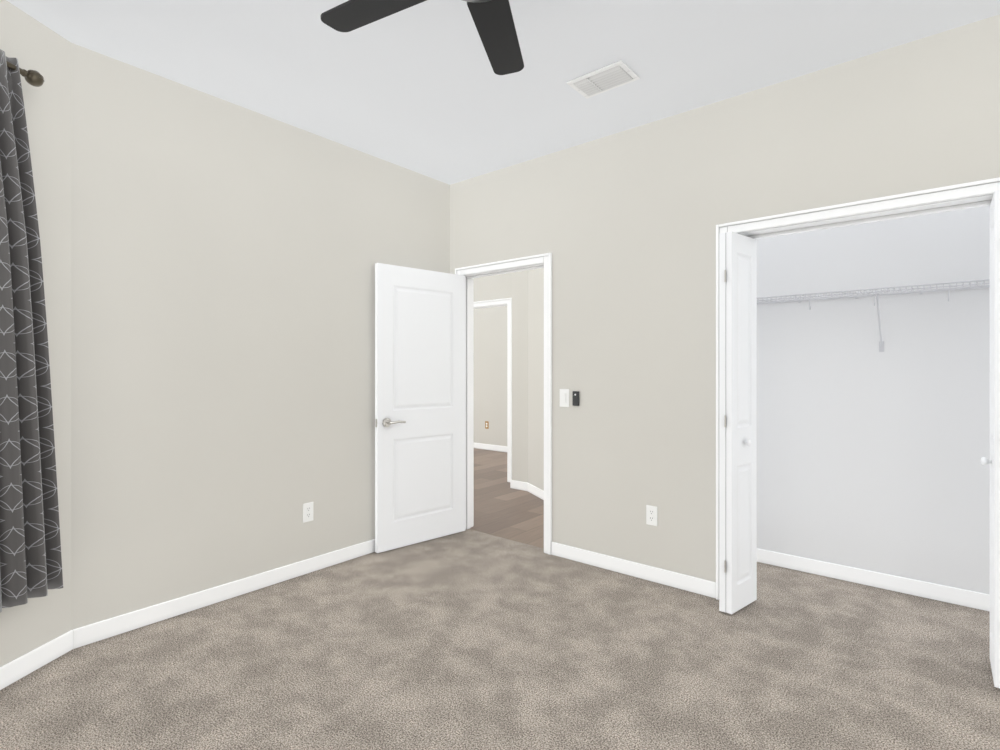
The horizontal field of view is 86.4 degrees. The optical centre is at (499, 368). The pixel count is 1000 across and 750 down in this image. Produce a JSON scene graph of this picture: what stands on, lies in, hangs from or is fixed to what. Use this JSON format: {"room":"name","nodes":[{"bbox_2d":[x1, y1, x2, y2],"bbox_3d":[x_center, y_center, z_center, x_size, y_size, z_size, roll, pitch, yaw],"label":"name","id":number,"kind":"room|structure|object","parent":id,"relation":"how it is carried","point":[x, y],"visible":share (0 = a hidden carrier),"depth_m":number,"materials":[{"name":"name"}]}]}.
{"room":"empty bedroom","nodes":[
{"label":"empty bedroom","id":0,"kind":"room"},
{"bbox_2d":[0,0,70,666],"bbox_3d":[-2.138,-0.105,1.422,0.120,2.750,2.100,0,0,8],"label":"wall","id":1,"kind":"structure","parent":0,"point":[28,42],"depth_m":2.33,"materials":[{"name":"beige paint"}]},
{"bbox_2d":[6,60,43,86],"bbox_3d":[-2.030,-1.175,1.342,0.116,0.074,1.727,0,0,8],"label":"curtain rod","id":2,"kind":"object","parent":1,"relation":"attached to","point":[34,78],"visible":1,"depth_m":2.14,"materials":[{"name":"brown metal"}]},
{"bbox_2d":[0,49,62,612],"bbox_3d":[-1.921,-0.147,1.954,0.111,2.135,0.585,0,0,8],"label":"curtain","id":3,"kind":"object","parent":2,"relation":"hanging from","point":[30,555],"visible":1,"depth_m":2.09,"materials":[{"name":"fabric"}]},
{"bbox_2d":[71,43,449,629],"bbox_3d":[-1.236,-0.105,3.367,0.120,2.750,2.470,0,0,40],"label":"wall","id":4,"kind":"structure","parent":0,"point":[226,256],"depth_m":2.89,"materials":[{"name":"beige paint"}]},
{"bbox_2d":[0,539,374,689],"bbox_3d":[-1.292,1.226,2.423,0.995,0.088,3.996,0,0,40],"label":"baseboard","id":5,"kind":"structure","parent":4,"relation":"attached to","point":[20,667],"depth_m":2.69,"materials":[{"name":"white wood"}]},
{"bbox_2d":[303,502,312,522],"bbox_3d":[-1.194,0.892,3.316,0.009,0.117,0.070,0,0,40],"label":"outlet","id":6,"kind":"object","parent":4,"relation":"attached to","point":[307,512],"visible":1,"depth_m":3.31,"materials":[{"name":"white plastic"}]},
{"bbox_2d":[474,306,506,445],"bbox_3d":[0.160,-0.105,8.163,3.115,2.750,0.120,0,0,40],"label":"wall","id":7,"kind":"structure","parent":0,"point":[490,365],"depth_m":8.34,"materials":[{"name":"beige paint"}]},
{"bbox_2d":[485,421,488,428],"bbox_3d":[-0.208,0.882,8.384,0.070,0.117,0.008,0,0,40],"label":"outlet","id":8,"kind":"object","parent":7,"relation":"attached to","point":[486,424],"visible":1,"depth_m":8.38,"materials":[{"name":"beige plastic"}]},
{"bbox_2d":[474,273,511,301],"bbox_3d":[-0.939,-0.105,6.930,3.235,2.750,0.120,0,0,40],"label":"wall","id":9,"kind":"structure","parent":0,"point":[493,287],"depth_m":6.14,"materials":[{"name":"beige paint"}]},
{"bbox_2d":[474,304,506,308],"bbox_3d":[-0.168,0.260,6.292,0.800,2.020,0.122,0,0,40],"label":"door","id":10,"kind":"structure","parent":9,"relation":"in","point":[500,305],"depth_m":6.22,"materials":[{"name":"white wood"}]},
{"bbox_2d":[474,298,511,481],"bbox_3d":[-0.213,0.237,6.238,0.890,2.065,0.022,0,0,40],"label":"door frame","id":11,"kind":"structure","parent":9,"relation":"attached to","point":[508,301],"depth_m":5.97,"materials":[{"name":"white wood"}]},
{"bbox_2d":[0,529,999,749],"bbox_3d":[0.090,1.295,1.738,4.000,0.050,4.790,0,0,40],"label":"floor","id":12,"kind":"structure","parent":0,"point":[468,639],"depth_m":2.26,"materials":[{"name":"beige carpet"}]},
{"bbox_2d":[7,0,999,184],"bbox_3d":[-0.487,-1.505,3.864,7.840,0.050,7.570,0,0,40],"label":"ceiling","id":13,"kind":"structure","parent":0,"point":[422,88],"depth_m":2.52,"materials":[{"name":"white paint"}]},
{"bbox_2d":[321,0,523,74],"bbox_3d":[-0.101,-1.280,1.496,1.098,0.400,1.089,0,0,40],"label":"fan","id":14,"kind":"object","parent":13,"relation":"hanging from","point":[493,20],"visible":1,"depth_m":1.75,"materials":[{"name":"black wood"}]},
{"bbox_2d":[566,60,639,98],"bbox_3d":[0.526,-1.472,2.724,0.310,0.015,0.205,0,0,40],"label":"ceiling vent","id":15,"kind":"object","parent":13,"relation":"in","point":[619,73],"visible":1,"depth_m":2.71,"materials":[{"name":"white metal"}]},
{"bbox_2d":[470,448,543,547],"bbox_3d":[0.021,1.295,6.181,5.669,0.050,3.350,0,0,40],"label":"floor","id":16,"kind":"structure","parent":0,"point":[502,509],"depth_m":4.95,"materials":[{"name":"brown wood"}]},
{"bbox_2d":[512,268,543,490],"bbox_3d":[0.856,-0.105,4.745,2.315,2.750,1.960,0,0,40],"label":"wall","id":17,"kind":"structure","parent":0,"point":[527,376],"depth_m":5.53,"materials":[{"name":"beige paint"}]},
{"bbox_2d":[474,443,543,499],"bbox_3d":[0.003,1.226,6.158,5.430,0.088,3.170,0,0,40],"label":"baseboard","id":18,"kind":"structure","parent":17,"relation":"attached to","point":[529,487],"depth_m":5.62,"materials":[{"name":"white wood"}]},
{"bbox_2d":[450,14,999,581],"bbox_3d":[-0.210,-0.105,4.199,7.840,2.750,0.120,0,0,40],"label":"wall","id":19,"kind":"structure","parent":0,"point":[620,226],"depth_m":3.11,"materials":[{"name":"beige paint"}]},
{"bbox_2d":[455,253,551,554],"bbox_3d":[0.044,0.260,3.988,0.820,2.020,0.122,0,0,40],"label":"door jamb","id":20,"kind":"structure","parent":19,"relation":"in","point":[469,401],"depth_m":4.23,"materials":[{"name":"white wood"}]},
{"bbox_2d":[375,263,465,552],"bbox_3d":[-0.566,0.267,3.921,0.156,1.990,0.770,0,0,40],"label":"door leaf","id":21,"kind":"structure","parent":20,"relation":"attached to","point":[420,405],"depth_m":3.87,"materials":[{"name":"white paint"}]},
{"bbox_2d":[560,389,568,406],"bbox_3d":[0.431,0.195,3.582,0.075,0.120,0.014,0,0,40],"label":"rocker light switch","id":22,"kind":"object","parent":19,"relation":"attached to","point":[564,397],"visible":1,"depth_m":3.58,"materials":[{"name":"white plastic"}]},
{"bbox_2d":[573,391,578,405],"bbox_3d":[0.502,0.195,3.522,0.046,0.096,0.016,0,0,40],"label":"sensor","id":23,"kind":"object","parent":19,"relation":"attached to","point":[575,398],"visible":1,"depth_m":3.51,"materials":[{"name":"black plastic"}]},
{"bbox_2d":[551,542,715,597],"bbox_3d":[1.140,1.226,2.996,3.987,0.088,0.013,0,0,40],"label":"baseboard","id":24,"kind":"structure","parent":19,"relation":"attached to","point":[672,579],"depth_m":3.24,"materials":[{"name":"white wood"}]},
{"bbox_2d":[646,505,656,525],"bbox_3d":[0.909,0.878,3.190,0.070,0.117,0.009,0,0,40],"label":"outlet","id":25,"kind":"object","parent":19,"relation":"attached to","point":[651,515],"visible":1,"depth_m":3.19,"materials":[{"name":"white plastic"}]},
{"bbox_2d":[716,177,999,599],"bbox_3d":[1.737,0.237,2.576,1.302,2.065,0.145,0,0,40],"label":"door frame","id":26,"kind":"structure","parent":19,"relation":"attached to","point":[951,205],"depth_m":2.57,"materials":[{"name":"white wood"}]},
{"bbox_2d":[719,231,756,613],"bbox_3d":[1.274,0.273,2.834,0.123,1.971,0.282,0,0,40],"label":"bifold door","id":27,"kind":"structure","parent":26,"relation":"attached to","point":[737,421],"depth_m":2.78,"materials":[{"name":"white paint"}]},
{"bbox_2d":[981,190,999,687],"bbox_3d":[2.062,0.273,2.193,0.282,1.971,0.123,0,0,-39],"label":"bifold door","id":28,"kind":"structure","parent":26,"relation":"attached to","point":[994,461],"depth_m":2.10,"materials":[{"name":"white paint"}]},
{"bbox_2d":[756,205,989,593],"bbox_3d":[2.360,-0.105,3.046,2.170,2.750,0.120,0,0,40],"label":"wall","id":29,"kind":"structure","parent":0,"point":[869,455],"depth_m":3.09,"materials":[{"name":"white paint"}]},
{"bbox_2d":[757,548,989,611],"bbox_3d":[2.167,1.226,2.722,2.046,0.088,0.626,0,0,40],"label":"baseboard","id":30,"kind":"structure","parent":29,"relation":"attached to","point":[958,596],"depth_m":3.08,"materials":[{"name":"white wood"}]},
{"bbox_2d":[757,279,989,351],"bbox_3d":[2.267,-0.269,2.842,2.046,0.338,0.314,0,0,40],"label":"closet shelf","id":31,"kind":"object","parent":29,"relation":"attached to","point":[881,342],"visible":0.88,"depth_m":2.93,"materials":[{"name":"white metal"}]}
]}

